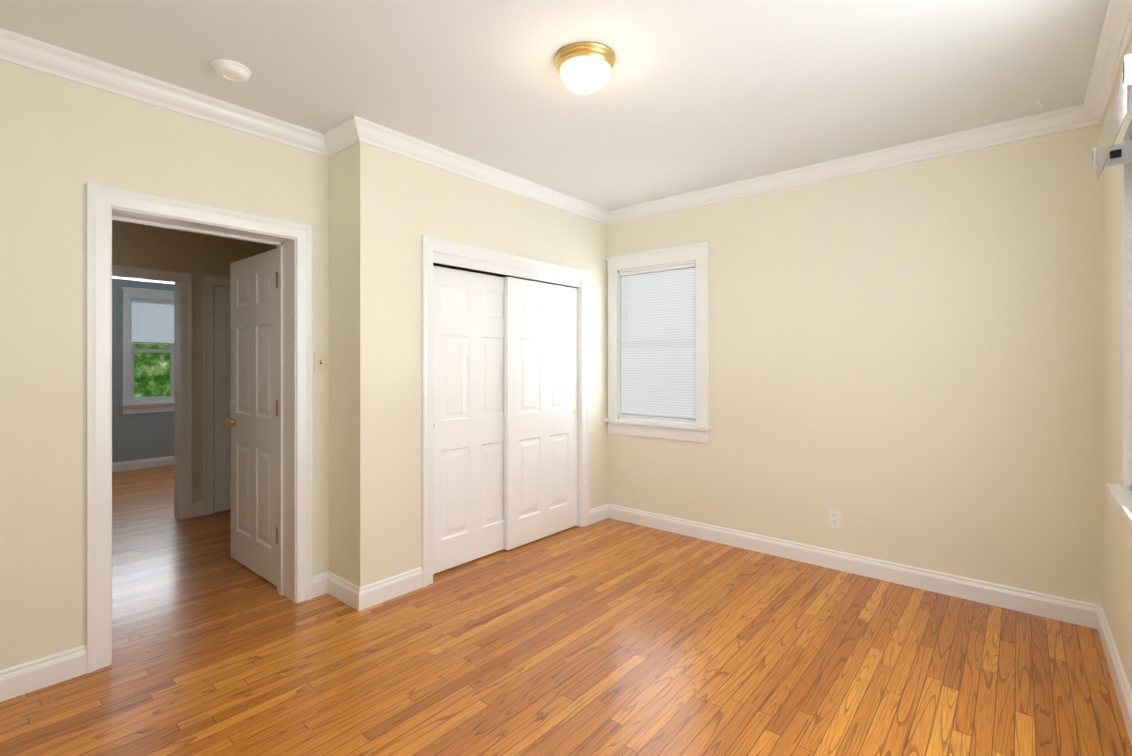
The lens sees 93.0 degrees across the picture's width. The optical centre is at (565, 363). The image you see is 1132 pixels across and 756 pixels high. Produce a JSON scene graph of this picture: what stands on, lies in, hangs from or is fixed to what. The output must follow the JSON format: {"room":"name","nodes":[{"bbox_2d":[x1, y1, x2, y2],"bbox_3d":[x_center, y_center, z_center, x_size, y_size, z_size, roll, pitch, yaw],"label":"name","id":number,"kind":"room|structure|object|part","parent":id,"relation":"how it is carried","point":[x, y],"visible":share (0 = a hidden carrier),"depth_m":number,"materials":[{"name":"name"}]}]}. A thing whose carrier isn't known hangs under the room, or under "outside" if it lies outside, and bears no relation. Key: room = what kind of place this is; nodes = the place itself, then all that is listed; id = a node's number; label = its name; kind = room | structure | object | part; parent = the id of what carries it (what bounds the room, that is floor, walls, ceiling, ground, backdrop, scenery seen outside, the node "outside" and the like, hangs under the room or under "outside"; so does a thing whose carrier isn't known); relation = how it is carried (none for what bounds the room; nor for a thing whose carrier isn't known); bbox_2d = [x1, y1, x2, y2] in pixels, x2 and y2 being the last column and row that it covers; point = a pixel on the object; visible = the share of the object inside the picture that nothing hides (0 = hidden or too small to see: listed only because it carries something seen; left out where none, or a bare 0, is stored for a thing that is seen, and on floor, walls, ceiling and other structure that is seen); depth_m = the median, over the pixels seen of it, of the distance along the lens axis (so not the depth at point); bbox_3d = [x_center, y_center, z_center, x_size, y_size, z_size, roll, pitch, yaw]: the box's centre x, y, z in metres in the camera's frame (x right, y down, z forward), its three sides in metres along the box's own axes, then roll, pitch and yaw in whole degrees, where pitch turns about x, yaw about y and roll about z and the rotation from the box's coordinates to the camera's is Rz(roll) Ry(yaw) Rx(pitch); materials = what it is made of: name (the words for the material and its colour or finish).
{"room":"empty bedroom","nodes":[
{"label":"empty bedroom","id":0,"kind":"room"},
{"bbox_2d":[112,279,173,461],"bbox_3d":[-6.075,0.015,6.023,0.250,2.600,4.400,0,0,40],"label":"wall","id":1,"kind":"structure","parent":0,"point":[137,436],"depth_m":6.64,"materials":[{"name":"grey paint"}]},
{"bbox_2d":[112,456,173,471],"bbox_3d":[-5.989,1.257,5.918,0.019,0.116,4.050,0,0,40],"label":"baseboard","id":2,"kind":"structure","parent":1,"relation":"attached to","point":[141,464],"depth_m":6.71,"materials":[{"name":"white paint"}]},
{"bbox_2d":[120,402,173,413],"bbox_3d":[-5.240,0.557,6.843,0.148,0.125,0.684,0,0,40],"label":"window sill","id":3,"kind":"structure","parent":1,"relation":"attached to","point":[134,408],"depth_m":6.76,"materials":[{"name":"white paint"}]},
{"bbox_2d":[121,287,173,403],"bbox_3d":[-5.310,-0.221,6.902,0.286,1.432,0.668,0,0,40],"label":"window","id":4,"kind":"structure","parent":1,"relation":"in","point":[129,294],"depth_m":6.62,"materials":[{"name":"white paint"}]},
{"bbox_2d":[131,299,173,344],"bbox_3d":[-5.237,-0.499,6.840,0.040,0.592,0.462,0,0,40],"label":"window shade","id":5,"kind":"object","parent":4,"relation":"attached to","point":[153,323],"visible":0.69,"depth_m":6.83,"materials":[{"name":"white plastic"}]},
{"bbox_2d":[131,302,173,400],"bbox_3d":[-5.337,-0.161,6.925,0.076,1.272,0.474,0,0,40],"label":"window panel","id":6,"kind":"object","parent":4,"relation":"attached to","point":[152,372],"visible":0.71,"depth_m":6.91,"materials":[{"name":"white paint"}]},
{"bbox_2d":[0,60,328,669],"bbox_3d":[-2.144,0.017,2.368,0.235,2.600,2.128,0,0,40],"label":"wall","id":7,"kind":"structure","parent":0,"point":[63,142],"depth_m":2.25,"materials":[{"name":"beige paint"}]},
{"bbox_2d":[0,645,86,701],"bbox_3d":[-2.308,1.259,1.979,0.019,0.116,0.820,0,0,40],"label":"baseboard","id":8,"kind":"structure","parent":7,"relation":"attached to","point":[38,673],"depth_m":2.18,"materials":[{"name":"white paint"}]},
{"bbox_2d":[0,28,339,157],"bbox_3d":[-1.945,-1.236,2.364,0.073,0.094,1.878,0,0,40],"label":"crown molding","id":9,"kind":"structure","parent":7,"relation":"attached to","point":[15,48],"depth_m":2.44,"materials":[{"name":"white paint"}]},
{"bbox_2d":[86,183,311,673],"bbox_3d":[-1.834,0.274,2.736,0.283,2.085,0.950,0,0,40],"label":"door frame","id":10,"kind":"structure","parent":7,"relation":"attached to","point":[106,206],"depth_m":2.64,"materials":[{"name":"white paint"}]},
{"bbox_2d":[222,248,277,585],"bbox_3d":[-1.940,0.314,3.376,0.824,1.980,0.167,0,0,40],"label":"bedroom door","id":11,"kind":"structure","parent":7,"relation":"in","point":[253,349],"depth_m":3.36,"materials":[{"name":"white paint"}]},
{"bbox_3d":[-2.217,0.338,3.610,0.098,0.207,0.167,0,0,40],"label":"bedroom door knob","id":12,"kind":"part","parent":11,"relation":"part of","materials":[{"name":"gold metal"}]},
{"bbox_3d":[-1.673,0.256,3.118,0.084,1.580,0.018,0,0,40],"label":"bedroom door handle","id":13,"kind":"part","parent":11,"relation":"part of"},
{"bbox_2d":[314,352,326,371],"bbox_3d":[-1.395,-0.009,3.060,0.016,0.114,0.070,0,0,40],"label":"light switch","id":14,"kind":"object","parent":7,"relation":"attached to","point":[320,361],"visible":1,"depth_m":3.06,"materials":[{"name":"beige plastic"}]},
{"bbox_2d":[112,220,276,512],"bbox_3d":[-3.821,0.016,3.989,0.140,2.600,4.200,0,0,40],"label":"wall","id":15,"kind":"structure","parent":0,"point":[198,256],"depth_m":4.62,"materials":[{"name":"beige paint"}]},
{"bbox_2d":[112,265,229,518],"bbox_3d":[-3.240,0.273,4.686,0.200,2.085,1.985,0,0,40],"label":"door frame","id":16,"kind":"structure","parent":15,"relation":"attached to","point":[181,282],"depth_m":4.58,"materials":[{"name":"white paint"}]},
{"bbox_2d":[192,502,203,516],"bbox_3d":[-3.273,1.258,2.872,2.139,0.116,2.900,0,0,40],"label":"baseboard","id":17,"kind":"structure","parent":15,"relation":"attached to","point":[197,509],"depth_m":4.63,"materials":[{"name":"white paint"}]},
{"bbox_2d":[215,287,230,511],"bbox_3d":[-2.834,0.314,5.021,0.030,1.980,0.772,0,0,40],"label":"hall door","id":18,"kind":"structure","parent":15,"relation":"in","point":[222,412],"depth_m":4.75,"materials":[{"name":"white paint"}]},
{"bbox_2d":[329,142,380,586],"bbox_3d":[-1.393,0.016,3.205,0.860,2.600,0.120,0,0,40],"label":"wall","id":19,"kind":"structure","parent":0,"point":[355,364],"depth_m":2.95,"materials":[{"name":"beige paint"}]},
{"bbox_2d":[316,571,355,606],"bbox_3d":[-1.257,1.258,2.981,0.330,0.116,0.048,0,0,40],"label":"baseboard","id":20,"kind":"structure","parent":19,"relation":"attached to","point":[330,583],"depth_m":3.03,"materials":[{"name":"white paint"}]},
{"bbox_2d":[433,263,541,281],"bbox_3d":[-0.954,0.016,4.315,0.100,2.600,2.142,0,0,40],"label":"door track","id":21,"kind":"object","parent":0,"point":[466,269],"depth_m":4.48,"materials":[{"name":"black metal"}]},
{"bbox_2d":[381,149,606,579],"bbox_3d":[-0.381,0.016,3.831,0.120,2.600,2.142,0,0,40],"label":"wall","id":22,"kind":"structure","parent":0,"point":[419,199],"depth_m":3.17,"materials":[{"name":"beige paint"}]},
{"bbox_2d":[352,567,422,610],"bbox_3d":[-0.979,1.258,3.014,0.019,0.116,0.401,0,0,40],"label":"baseboard","id":23,"kind":"structure","parent":22,"relation":"attached to","point":[367,596],"depth_m":2.98,"materials":[{"name":"white paint"}]},
{"bbox_2d":[433,266,503,573],"bbox_3d":[-0.615,0.349,3.593,0.037,1.910,0.775,0,0,40],"label":"closet door","id":24,"kind":"structure","parent":22,"relation":"in","point":[468,416],"depth_m":3.54,"materials":[{"name":"white paint"}]},
{"bbox_2d":[340,115,611,223],"bbox_3d":[-0.398,-1.237,3.660,0.073,0.094,2.245,0,0,40],"label":"crown molding","id":25,"kind":"structure","parent":22,"relation":"attached to","point":[354,130],"depth_m":3.34,"materials":[{"name":"white paint"}]},
{"bbox_2d":[421,235,588,586],"bbox_3d":[-0.379,0.281,3.814,0.144,2.070,1.595,0,0,40],"label":"trim","id":26,"kind":"structure","parent":22,"relation":"attached to","point":[442,251],"depth_m":3.46,"materials":[{"name":"white paint"}]},
{"bbox_2d":[504,277,577,549],"bbox_3d":[-0.169,0.349,4.057,0.037,1.910,0.775,0,0,40],"label":"closet door","id":27,"kind":"structure","parent":22,"relation":"in","point":[540,409],"depth_m":4.01,"materials":[{"name":"white paint"}]},
{"bbox_2d":[0,0,1108,209],"bbox_3d":[-2.289,-1.344,3.558,9.316,0.120,5.620,0,0,40],"label":"ceiling","id":28,"kind":"structure","parent":0,"point":[691,96],"depth_m":2.35,"materials":[{"name":"white paint"}]},
{"bbox_2d":[211,59,250,82],"bbox_3d":[-1.454,-1.264,2.336,0.148,0.038,0.148,0,0,40],"label":"smoke detector","id":29,"kind":"object","parent":28,"relation":"attached to","point":[231,71],"visible":1,"depth_m":2.30,"materials":[{"name":"white plastic"}]},
{"bbox_2d":[554,42,615,93],"bbox_3d":[0.080,-1.220,2.268,0.258,0.127,0.258,0,0,40],"label":"ceiling light","id":30,"kind":"object","parent":28,"relation":"attached to","point":[579,49],"depth_m":2.19,"materials":[{"name":"gold metal"}]},
{"bbox_3d":[0.080,-1.197,2.268,0.212,0.082,0.212,0,0,40],"label":"ceiling light shade","id":31,"kind":"part","parent":30,"relation":"part of","materials":[{"name":"white glass"}]},
{"bbox_2d":[1035,99,1042,109],"bbox_3d":[2.302,-1.259,2.617,0.030,0.049,0.022,0,0,40],"label":"ceiling hook","id":32,"kind":"object","parent":28,"relation":"attached to","point":[1038,100],"visible":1,"depth_m":2.61,"materials":[{"name":"white plastic"}]},
{"bbox_2d":[0,465,1131,755],"bbox_3d":[-2.289,1.376,3.559,9.316,0.120,5.620,0,0,40],"label":"floor","id":33,"kind":"structure","parent":0,"point":[608,637],"depth_m":2.35,"materials":[{"name":"brown wood"}]},
{"bbox_2d":[542,124,1102,604],"bbox_3d":[1.356,0.016,3.930,4.126,2.600,0.250,0,0,40],"label":"wall","id":34,"kind":"structure","parent":0,"point":[904,364],"depth_m":3.18,"materials":[{"name":"beige paint"}]},
{"bbox_2d":[603,418,710,442],"bbox_3d":[0.727,0.528,4.318,0.955,0.125,0.148,0,0,40],"label":"window sill","id":35,"kind":"structure","parent":34,"relation":"attached to","point":[683,432],"depth_m":4.25,"materials":[{"name":"white paint"}]},
{"bbox_2d":[605,241,709,425],"bbox_3d":[0.786,-0.220,4.387,0.939,1.372,0.286,0,0,40],"label":"window","id":36,"kind":"structure","parent":34,"relation":"in","point":[697,254],"depth_m":4.23,"materials":[{"name":"white paint"}]},
{"bbox_2d":[620,263,695,421],"bbox_3d":[0.725,-0.160,4.315,0.687,1.208,0.040,0,0,40],"label":"window shade","id":37,"kind":"object","parent":36,"relation":"attached to","point":[658,342],"visible":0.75,"depth_m":4.30,"materials":[{"name":"white fabric"}]},
{"bbox_2d":[626,267,695,419],"bbox_3d":[0.809,-0.160,4.415,0.699,1.212,0.076,0,0,40],"label":"window panel","id":38,"kind":"object","parent":36,"relation":"attached to","point":[662,416],"visible":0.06,"depth_m":4.38,"materials":[{"name":"white paint"}]},
{"bbox_2d":[829,509,840,527],"bbox_3d":[1.724,0.994,3.449,0.070,0.114,0.009,0,0,40],"label":"electrical outlet plate","id":39,"kind":"object","parent":34,"relation":"attached to","point":[834,518],"visible":1,"depth_m":3.44,"materials":[{"name":"white plastic"}]},
{"bbox_2d":[606,105,1079,224],"bbox_3d":[1.449,-1.237,3.638,2.924,0.094,0.073,0,0,40],"label":"crown molding","id":40,"kind":"structure","parent":34,"relation":"attached to","point":[1065,119],"depth_m":3.27,"materials":[{"name":"white paint"}]},
{"bbox_2d":[604,503,1091,627],"bbox_3d":[1.489,1.258,3.641,2.984,0.116,0.019,0,0,40],"label":"baseboard","id":41,"kind":"structure","parent":34,"relation":"attached to","point":[1072,611],"depth_m":3.27,"materials":[{"name":"white paint"}]},
{"bbox_2d":[1102,40,1131,690],"bbox_3d":[1.420,0.017,1.002,0.250,2.600,4.640,0,0,40],"label":"wall","id":42,"kind":"structure","parent":0,"point":[1117,570],"depth_m":2.35,"materials":[{"name":"beige paint"}]},
{"bbox_2d":[1076,0,1131,128],"bbox_3d":[1.296,-1.236,1.106,0.073,0.094,4.140,0,0,40],"label":"crown molding","id":43,"kind":"structure","parent":42,"relation":"attached to","point":[1115,39],"depth_m":2.19,"materials":[{"name":"white paint"}]},
{"bbox_2d":[1092,604,1131,745],"bbox_3d":[1.318,1.259,1.089,0.019,0.116,4.140,0,0,40],"label":"baseboard","id":44,"kind":"structure","parent":42,"relation":"attached to","point":[1121,685],"depth_m":2.21,"materials":[{"name":"white paint"}]},
{"bbox_2d":[1105,483,1131,534],"bbox_3d":[1.466,0.529,1.226,0.148,0.125,2.160,0,0,40],"label":"window sill","id":45,"kind":"structure","parent":42,"relation":"attached to","point":[1120,497],"depth_m":1.88,"materials":[{"name":"white paint"}]},
{"bbox_2d":[1119,84,1131,490],"bbox_3d":[1.535,-0.244,1.167,0.286,1.422,2.144,0,0,40],"label":"window","id":46,"kind":"structure","parent":42,"relation":"in","point":[1125,133],"depth_m":1.98,"materials":[{"name":"white paint"}]},
{"bbox_2d":[1092,54,1131,183],"bbox_3d":[1.760,-0.736,1.680,0.104,0.135,0.831,0,0,40],"label":"mounting bracket","id":47,"kind":"object","parent":46,"relation":"attached to","point":[1106,152],"visible":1,"depth_m":1.72,"materials":[{"name":"white plastic"}]}
]}

